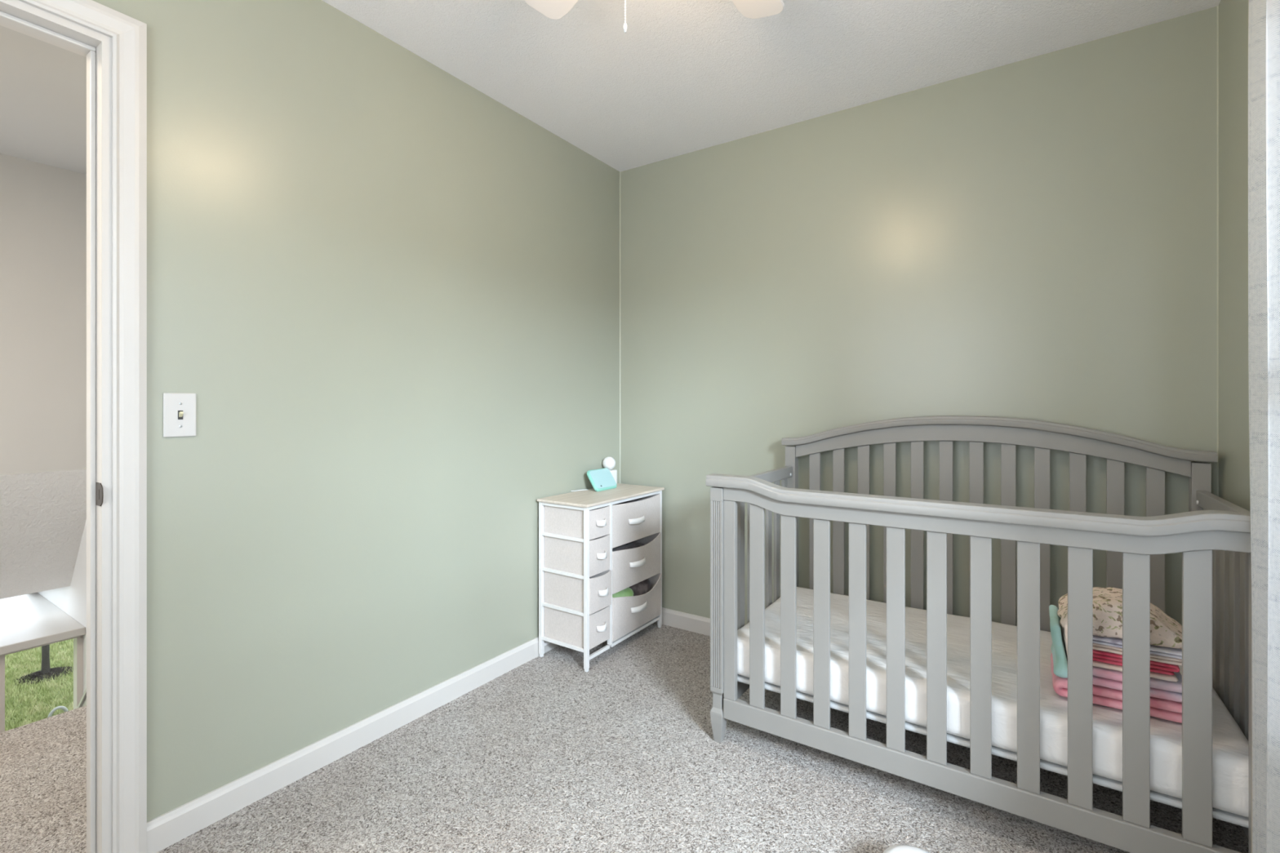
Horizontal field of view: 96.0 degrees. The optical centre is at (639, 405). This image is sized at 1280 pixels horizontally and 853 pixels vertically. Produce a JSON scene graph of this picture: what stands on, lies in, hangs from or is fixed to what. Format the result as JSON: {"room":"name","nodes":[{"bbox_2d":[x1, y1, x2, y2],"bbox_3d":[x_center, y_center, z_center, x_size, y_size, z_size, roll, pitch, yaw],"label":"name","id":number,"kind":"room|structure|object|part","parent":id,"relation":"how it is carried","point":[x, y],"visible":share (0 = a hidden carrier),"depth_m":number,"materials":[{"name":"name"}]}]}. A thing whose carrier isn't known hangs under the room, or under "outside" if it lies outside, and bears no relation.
{"room":"children's room","nodes":[
{"label":"children's room","id":0,"kind":"room"},
{"bbox_2d":[0,592,85,655],"bbox_3d":[-4.264,1.329,3.002,1.205,0.045,1.767,0,0,34],"label":"table","id":1,"kind":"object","parent":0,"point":[29,620],"depth_m":3.45,"materials":[{"name":"white paint"}]},
{"bbox_2d":[0,153,86,475],"bbox_3d":[-3.610,-0.468,2.564,0.120,1.650,1.767,0,0,34],"label":"wall","id":2,"kind":"structure","parent":0,"point":[43,206],"depth_m":3.08,"materials":[{"name":"grey paint"}]},
{"bbox_2d":[0,25,86,174],"bbox_3d":[-2.591,-1.343,1.942,2.505,0.100,1.867,0,0,34],"label":"ceiling","id":3,"kind":"structure","parent":0,"point":[43,84],"depth_m":2.46,"materials":[{"name":"grey paint"}]},
{"bbox_2d":[0,469,86,599],"bbox_3d":[-3.830,0.715,2.711,0.650,0.815,1.767,0,0,34],"label":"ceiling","id":4,"kind":"structure","parent":0,"point":[43,515],"depth_m":3.26,"materials":[{"name":"white paint"}]},
{"bbox_2d":[37,520,86,693],"bbox_3d":[-2.652,0.777,3.046,3.835,4.140,0.100,0,0,34],"label":"wall","id":5,"kind":"structure","parent":0,"point":[72,599],"depth_m":3.48,"materials":[{"name":"white paint"}]},
{"bbox_2d":[76,688,86,708],"bbox_3d":[-3.094,1.597,3.263,0.540,0.570,0.032,0,0,34],"label":"trim","id":6,"kind":"structure","parent":5,"relation":"attached to","point":[82,702],"depth_m":3.34,"materials":[{"name":"white paint"}]},
{"bbox_2d":[92,0,619,822],"bbox_3d":[-1.090,-0.073,1.830,0.115,2.440,3.350,0,0,34],"label":"wall","id":7,"kind":"structure","parent":0,"point":[385,293],"depth_m":1.90,"materials":[{"name":"green paint"}]},
{"bbox_2d":[0,0,146,852],"bbox_3d":[-1.553,0.090,1.123,0.136,2.114,0.898,0,0,34],"label":"door frame","id":8,"kind":"structure","parent":7,"relation":"in","point":[113,43],"depth_m":1.42,"materials":[{"name":"white paint"}]},
{"bbox_3d":[-1.319,0.217,1.406,0.051,0.056,0.003,0,0,34],"label":"strike plate","id":9,"kind":"part","parent":8,"relation":"part of","materials":[{"name":"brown metal"}]},
{"bbox_2d":[163,392,195,437],"bbox_3d":[-1.215,0.025,1.525,0.016,0.116,0.072,0,0,34],"label":"light switch","id":10,"kind":"object","parent":7,"relation":"attached to","point":[179,409],"visible":1,"depth_m":1.52,"materials":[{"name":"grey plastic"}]},
{"bbox_2d":[146,636,559,852],"bbox_3d":[-1.040,1.105,1.789,0.013,0.083,3.337,0,0,34],"label":"baseboard","id":11,"kind":"structure","parent":7,"relation":"attached to","point":[175,825],"depth_m":1.81,"materials":[{"name":"white paint"}]},
{"bbox_2d":[0,622,1248,852],"bbox_3d":[-0.517,1.167,1.446,3.503,0.040,3.350,0,0,34],"label":"floor","id":12,"kind":"structure","parent":0,"point":[548,754],"depth_m":1.73,"materials":[{"name":"carpet"}]},
{"bbox_2d":[537,483,664,672],"bbox_3d":[-0.158,0.786,2.797,0.330,0.722,0.635,0,0,34],"label":"dresser","id":13,"kind":"object","parent":12,"relation":"on","point":[580,572],"visible":1,"depth_m":2.61,"materials":[{"name":"white fabric"}]},
{"bbox_3d":[-0.450,0.786,2.634,0.018,0.698,0.018,0,0,34],"label":"post","id":14,"kind":"part","parent":13,"relation":"part of","materials":[{"name":"white metal"}]},
{"bbox_3d":[-0.341,1.060,2.559,0.246,0.014,0.012,0,0,34],"label":"rail","id":15,"kind":"part","parent":13,"relation":"part of","materials":[{"name":"white metal"}]},
{"bbox_3d":[-0.341,0.904,2.559,0.246,0.014,0.012,0,0,34],"label":"rail","id":16,"kind":"part","parent":13,"relation":"part of","materials":[{"name":"white metal"}]},
{"bbox_3d":[-0.341,0.744,2.559,0.246,0.014,0.012,0,0,34],"label":"rail","id":17,"kind":"part","parent":13,"relation":"part of","materials":[{"name":"white metal"}]},
{"bbox_3d":[-0.341,0.584,2.559,0.246,0.014,0.012,0,0,34],"label":"rail","id":18,"kind":"part","parent":13,"relation":"part of","materials":[{"name":"white metal"}]},
{"bbox_3d":[-0.341,0.446,2.559,0.246,0.014,0.012,0,0,34],"label":"rail","id":19,"kind":"part","parent":13,"relation":"part of","materials":[{"name":"white metal"}]},
{"bbox_3d":[-0.285,0.982,2.623,0.262,0.149,0.152,0,0,34],"label":"drawer","id":20,"kind":"part","parent":13,"relation":"part of","materials":[{"name":"fabric"}]},
{"bbox_3d":[-0.285,0.664,2.622,0.263,0.157,0.152,0,0,34],"label":"drawer","id":21,"kind":"part","parent":13,"relation":"part of","materials":[{"name":"fabric"}]},
{"bbox_3d":[-0.286,0.519,2.623,0.260,0.127,0.152,0,0,34],"label":"drawer","id":22,"kind":"part","parent":13,"relation":"part of","materials":[{"name":"fabric"}]},
{"bbox_3d":[-0.281,0.824,2.619,0.274,0.156,0.152,0,0,34],"label":"drawer","id":23,"kind":"part","parent":13,"relation":"part of","materials":[{"name":"fabric"}]},
{"bbox_3d":[-0.231,0.786,2.487,0.018,0.698,0.018,0,0,34],"label":"post","id":24,"kind":"part","parent":13,"relation":"part of","materials":[{"name":"white metal"}]},
{"bbox_2d":[586,467,617,491],"bbox_3d":[-0.193,0.376,2.929,0.075,0.103,0.180,0,0,34],"label":"monitor","id":25,"kind":"object","parent":13,"relation":"on","point":[601,479],"visible":0.99,"depth_m":2.91,"materials":[{"name":"teal plastic"}]},
{"bbox_2d":[602,456,617,484],"bbox_3d":[-0.161,0.347,3.048,0.070,0.155,0.079,0,0,34],"label":"camera","id":26,"kind":"object","parent":13,"relation":"on","point":[609,463],"visible":0.5,"depth_m":3.02,"materials":[{"name":"white plastic"}]},
{"bbox_3d":[-0.138,0.762,2.625,0.018,0.650,0.016,0,0,34],"label":"divider post","id":27,"kind":"part","parent":13,"relation":"part of","materials":[{"name":"white metal"}]},
{"bbox_2d":[612,587,633,597],"bbox_3d":[-0.101,0.937,2.801,0.112,0.104,0.146,0,0,34],"label":"folded garment","id":28,"kind":"object","parent":13,"relation":"in","point":[628,592],"visible":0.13,"depth_m":2.77,"materials":[{"name":"green fabric"}]},
{"bbox_3d":[-0.065,0.446,2.735,0.014,0.014,0.579,0,0,34],"label":"cross rail","id":29,"kind":"part","parent":13,"relation":"part of","materials":[{"name":"white metal"}]},
{"bbox_3d":[-0.065,1.095,2.735,0.014,0.014,0.579,0,0,34],"label":"cross rail","id":30,"kind":"part","parent":13,"relation":"part of","materials":[{"name":"white metal"}]},
{"bbox_2d":[613,500,639,505],"bbox_3d":[-0.086,0.547,2.858,0.144,0.124,0.356,0,0,34],"label":"folded garment","id":31,"kind":"object","parent":13,"relation":"in","point":[629,501],"visible":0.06,"depth_m":2.90,"materials":[{"name":"fabric"}]},
{"bbox_2d":[612,542,644,551],"bbox_3d":[-0.085,0.773,2.859,0.148,0.147,0.350,0,0,34],"label":"folded garment","id":32,"kind":"object","parent":13,"relation":"in","point":[634,544],"visible":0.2,"depth_m":2.88,"materials":[{"name":"fabric"}]},
{"bbox_3d":[-0.113,0.758,2.867,0.277,0.208,0.413,0,0,34],"label":"drawer","id":33,"kind":"part","parent":13,"relation":"part of","materials":[{"name":"fabric"}]},
{"bbox_3d":[-0.116,0.553,2.869,0.269,0.196,0.413,0,0,34],"label":"drawer","id":34,"kind":"part","parent":13,"relation":"part of","materials":[{"name":"fabric"}]},
{"bbox_3d":[-0.107,0.970,2.864,0.291,0.213,0.413,0,0,34],"label":"drawer","id":35,"kind":"part","parent":13,"relation":"part of","materials":[{"name":"fabric"}]},
{"bbox_2d":[628,578,650,595],"bbox_3d":[-0.015,0.926,2.932,0.112,0.113,0.151,0,0,34],"label":"folded garment","id":36,"kind":"object","parent":13,"relation":"in","point":[642,588],"visible":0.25,"depth_m":2.88,"materials":[{"name":"fabric"}]},
{"bbox_3d":[0.101,0.786,2.983,0.018,0.698,0.018,0,0,34],"label":"post","id":37,"kind":"part","parent":13,"relation":"part of","materials":[{"name":"white metal"}]},
{"bbox_2d":[883,844,929,852],"bbox_3d":[0.639,1.102,1.334,0.160,0.090,0.160,0,0,34],"label":"round container","id":38,"kind":"object","parent":12,"relation":"on","point":[901,848],"visible":1,"depth_m":1.38,"materials":[{"name":"white plastic"}]},
{"bbox_2d":[705,415,1252,852],"bbox_3d":[1.030,0.593,1.907,1.404,1.108,0.802,0,0,34],"label":"crib","id":39,"kind":"object","parent":12,"relation":"on","point":[1213,538],"visible":0.92,"depth_m":1.62,"materials":[{"name":"grey paint"}]},
{"bbox_3d":[0.271,0.625,1.972,0.045,0.693,0.045,0,0,34],"label":"post","id":40,"kind":"part","parent":39,"relation":"part of","materials":[{"name":"grey paint"}]},
{"bbox_3d":[0.475,1.023,2.279,0.026,0.068,0.692,0,0,34],"label":"rail","id":41,"kind":"part","parent":39,"relation":"part of","materials":[{"name":"grey paint"}]},
{"bbox_3d":[0.475,0.292,2.279,0.026,0.046,0.692,0,0,34],"label":"rail","id":42,"kind":"part","parent":39,"relation":"part of","materials":[{"name":"grey paint"}]},
{"bbox_3d":[0.680,0.577,2.585,0.045,0.790,0.045,0,0,34],"label":"post","id":43,"kind":"part","parent":39,"relation":"part of","materials":[{"name":"grey paint"}]},
{"bbox_3d":[0.825,0.271,1.601,1.404,0.067,0.064,0,0,34],"label":"rail","id":44,"kind":"part","parent":39,"relation":"part of","materials":[{"name":"grey paint"}]},
{"bbox_3d":[0.824,1.023,1.600,1.290,0.068,0.028,0,0,34],"label":"rail","id":45,"kind":"part","parent":39,"relation":"part of","materials":[{"name":"grey paint"}]},
{"bbox_2d":[737,586,1248,817],"bbox_3d":[1.027,0.856,1.903,1.310,0.135,0.688,0,0,34],"label":"mattress","id":46,"kind":"object","parent":39,"relation":"in","point":[1229,744],"visible":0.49,"depth_m":1.65,"materials":[{"name":"white fabric"}]},
{"bbox_2d":[1050,653,1182,723],"bbox_3d":[1.300,0.762,1.587,0.273,0.050,0.257,0,0,34],"label":"folded blanket","id":47,"kind":"object","parent":46,"relation":"on","point":[1166,709],"visible":0.28,"depth_m":1.49,"materials":[{"name":"pink fabric"}]},
{"bbox_2d":[1048,604,1067,678],"bbox_3d":[1.194,0.667,1.642,0.047,0.140,0.215,0,0,34],"label":"blanket","id":48,"kind":"object","parent":47,"relation":"on","point":[1060,660],"visible":0.93,"depth_m":1.56,"materials":[{"name":"teal fabric"}]},
{"bbox_2d":[1064,641,1182,702],"bbox_3d":[1.317,0.713,1.577,0.248,0.049,0.256,0,0,34],"label":"folded blanket","id":49,"kind":"object","parent":47,"relation":"on","point":[1161,689],"visible":0.2,"depth_m":1.46,"materials":[{"name":"fabric"}]},
{"bbox_2d":[1062,622,1067,656],"bbox_3d":[1.203,0.641,1.618,0.031,0.112,0.211,0,0,34],"label":"blanket","id":50,"kind":"object","parent":49,"relation":"on","point":[1065,629],"visible":0.27,"depth_m":1.54,"materials":[{"name":"beige fabric"}]},
{"bbox_2d":[1093,660,1178,681],"bbox_3d":[1.319,0.681,1.578,0.197,0.016,0.249,0,0,34],"label":"folded blanket","id":51,"kind":"object","parent":49,"relation":"on","point":[1096,664],"visible":0.12,"depth_m":1.46,"materials":[{"name":"beige fabric"}]},
{"bbox_2d":[1093,649,1179,675],"bbox_3d":[1.315,0.659,1.581,0.213,0.030,0.249,0,0,34],"label":"folded blanket","id":52,"kind":"object","parent":51,"relation":"on","point":[1098,655],"visible":0.03,"depth_m":1.49,"materials":[{"name":"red fabric"}]},
{"bbox_2d":[1093,643,1182,666],"bbox_3d":[1.319,0.635,1.577,0.222,0.021,0.250,0,0,34],"label":"folded blanket","id":53,"kind":"object","parent":52,"relation":"on","point":[1114,650],"visible":0.08,"depth_m":1.45,"materials":[{"name":"beige fabric"}]},
{"bbox_2d":[1093,635,1182,659],"bbox_3d":[1.323,0.617,1.571,0.231,0.018,0.256,0,0,34],"label":"folded blanket","id":54,"kind":"object","parent":53,"relation":"on","point":[1175,653],"visible":0.09,"depth_m":1.45,"materials":[{"name":"white fabric"}]},
{"bbox_2d":[1057,586,1182,648],"bbox_3d":[1.315,0.564,1.576,0.282,0.089,0.245,0,0,34],"label":"blanket","id":55,"kind":"object","parent":54,"relation":"on","point":[1165,631],"visible":0.51,"depth_m":1.51,"materials":[{"name":"beige fabric"}]},
{"bbox_3d":[1.234,0.151,2.212,1.290,0.158,0.028,0,0,34],"label":"headboard panel","id":56,"kind":"part","parent":39,"relation":"part of","materials":[{"name":"grey paint"}]},
{"bbox_3d":[1.790,0.577,1.842,0.045,0.790,0.045,0,0,34],"label":"post","id":57,"kind":"part","parent":39,"relation":"part of","materials":[{"name":"grey paint"}]},
{"bbox_3d":[1.585,0.292,1.536,0.026,0.046,0.692,0,0,34],"label":"rail","id":58,"kind":"part","parent":39,"relation":"part of","materials":[{"name":"grey paint"}]},
{"bbox_3d":[1.585,1.023,1.536,0.026,0.068,0.692,0,0,34],"label":"rail","id":59,"kind":"part","parent":39,"relation":"part of","materials":[{"name":"grey paint"}]},
{"bbox_2d":[322,0,1220,171],"bbox_3d":[-0.052,-1.343,1.135,2.383,0.100,3.350,0,0,34],"label":"ceiling","id":60,"kind":"structure","parent":0,"point":[684,77],"depth_m":2.09,"materials":[{"name":"white paint"}]},
{"bbox_2d":[524,0,783,33],"bbox_3d":[0.080,-1.051,1.286,1.129,0.484,1.078,0,0,34],"label":"ceiling fan","id":61,"kind":"object","parent":60,"relation":"hanging from","point":[552,9],"visible":1,"depth_m":1.69,"materials":[{"name":"white plastic"}]},
{"bbox_3d":[-0.176,-1.173,1.546,0.135,0.031,0.413,0,0,-38],"label":"blade","id":62,"kind":"part","parent":61,"relation":"part of","materials":[{"name":"white"}]},
{"bbox_3d":[-0.032,-0.820,1.249,0.009,0.021,0.009,0,0,34],"label":"chain pull","id":63,"kind":"part","parent":61,"relation":"part of","materials":[{"name":"white plastic"}]},
{"bbox_3d":[-0.032,-0.983,1.249,0.004,0.305,0.003,0,0,34],"label":"pull chain","id":64,"kind":"part","parent":61,"relation":"part of","materials":[{"name":"white metal"}]},
{"bbox_3d":[0.266,-1.173,1.561,0.135,0.031,0.413,0,0,34],"label":"blade","id":65,"kind":"part","parent":61,"relation":"part of","materials":[{"name":"white"}]},
{"bbox_2d":[620,6,1217,634],"bbox_3d":[0.923,-0.073,2.570,2.638,2.440,0.120,0,0,34],"label":"wall","id":66,"kind":"structure","parent":0,"point":[1035,237],"depth_m":2.30,"materials":[{"name":"green paint"}]},
{"bbox_2d":[619,171,620,483],"bbox_3d":[-0.110,-0.115,3.187,0.004,2.356,0.004,0,0,34],"label":"trim","id":67,"kind":"structure","parent":66,"relation":"attached to","point":[620,171],"depth_m":3.19,"materials":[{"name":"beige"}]},
{"bbox_2d":[654,607,710,635],"bbox_3d":[0.876,1.105,2.521,2.383,0.083,0.013,0,0,34],"label":"baseboard","id":68,"kind":"structure","parent":66,"relation":"attached to","point":[679,620],"depth_m":2.94,"materials":[{"name":"white paint"}]},
{"bbox_2d":[1217,4,1218,496],"bbox_3d":[1.868,-0.115,1.863,0.003,2.356,0.003,0,0,34],"label":"trim","id":69,"kind":"structure","parent":66,"relation":"attached to","point":[1218,5],"depth_m":1.86,"materials":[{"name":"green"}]},
{"bbox_2d":[1218,0,1250,511],"bbox_3d":[0.996,-0.073,0.433,0.140,2.440,3.350,0,0,34],"label":"wall","id":70,"kind":"structure","parent":0,"point":[1233,384],"depth_m":1.72,"materials":[{"name":"green paint"}]},
{"bbox_3d":[0.881,-1.085,0.480,0.103,0.020,1.840,0,0,34],"label":"curtain rod","id":71,"kind":"object","parent":70,"relation":"attached to","visible":0},
{"bbox_2d":[1248,0,1279,852],"bbox_3d":[1.210,0.022,1.052,0.060,2.190,0.430,0,0,34],"label":"curtain","id":72,"kind":"object","parent":71,"relation":"hanging from","point":[1264,15],"visible":1,"depth_m":1.21,"materials":[{"name":"fabric"}]},
{"bbox_3d":[-3.851,2.099,2.725,0.100,1.495,1.767,0,0,34],"label":"wall","id":73,"kind":"structure","parent":0,"visible":0},
{"bbox_2d":[0,635,83,733],"bbox_3d":[-3.440,1.976,3.308,0.074,1.243,0.342,0,0,34],"label":"window","id":74,"kind":"structure","parent":73,"relation":"in","point":[77,641],"depth_m":3.41,"materials":[{"name":"beige plastic"}]},
{"label":"outside","id":75,"kind":"structure","parent":0,"visible":0},
{"bbox_2d":[4,638,73,731],"bbox_3d":[-11.311,2.697,8.883,19.050,0.200,21.000,0,0,34],"label":"ground","id":76,"kind":"structure","parent":75,"point":[71,639],"depth_m":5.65,"materials":[{"name":"plant"}]},
{"bbox_2d":[12,666,72,684],"bbox_3d":[-5.690,2.561,5.519,0.406,0.064,0.439,0,0,34],"label":"mulch","id":77,"kind":"object","parent":76,"relation":"on","point":[38,676],"visible":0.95,"depth_m":5.47,"materials":[{"name":"grey"}]},
{"bbox_2d":[40,644,50,673],"bbox_3d":[-5.691,1.257,5.517,0.080,2.620,0.080,0,0,34],"label":"trunk","id":78,"kind":"object","parent":77,"relation":"on","point":[45,649],"visible":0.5,"depth_m":5.50,"materials":[{"name":"grey plant"}]},
{"bbox_2d":[47,706,68,717],"bbox_3d":[-4.826,2.544,4.779,0.024,0.098,0.134,0,0,34],"label":"hoop","id":79,"kind":"object","parent":76,"relation":"on","point":[63,708],"visible":0.73,"depth_m":4.77,"materials":[{"name":"white plastic"}]}
]}

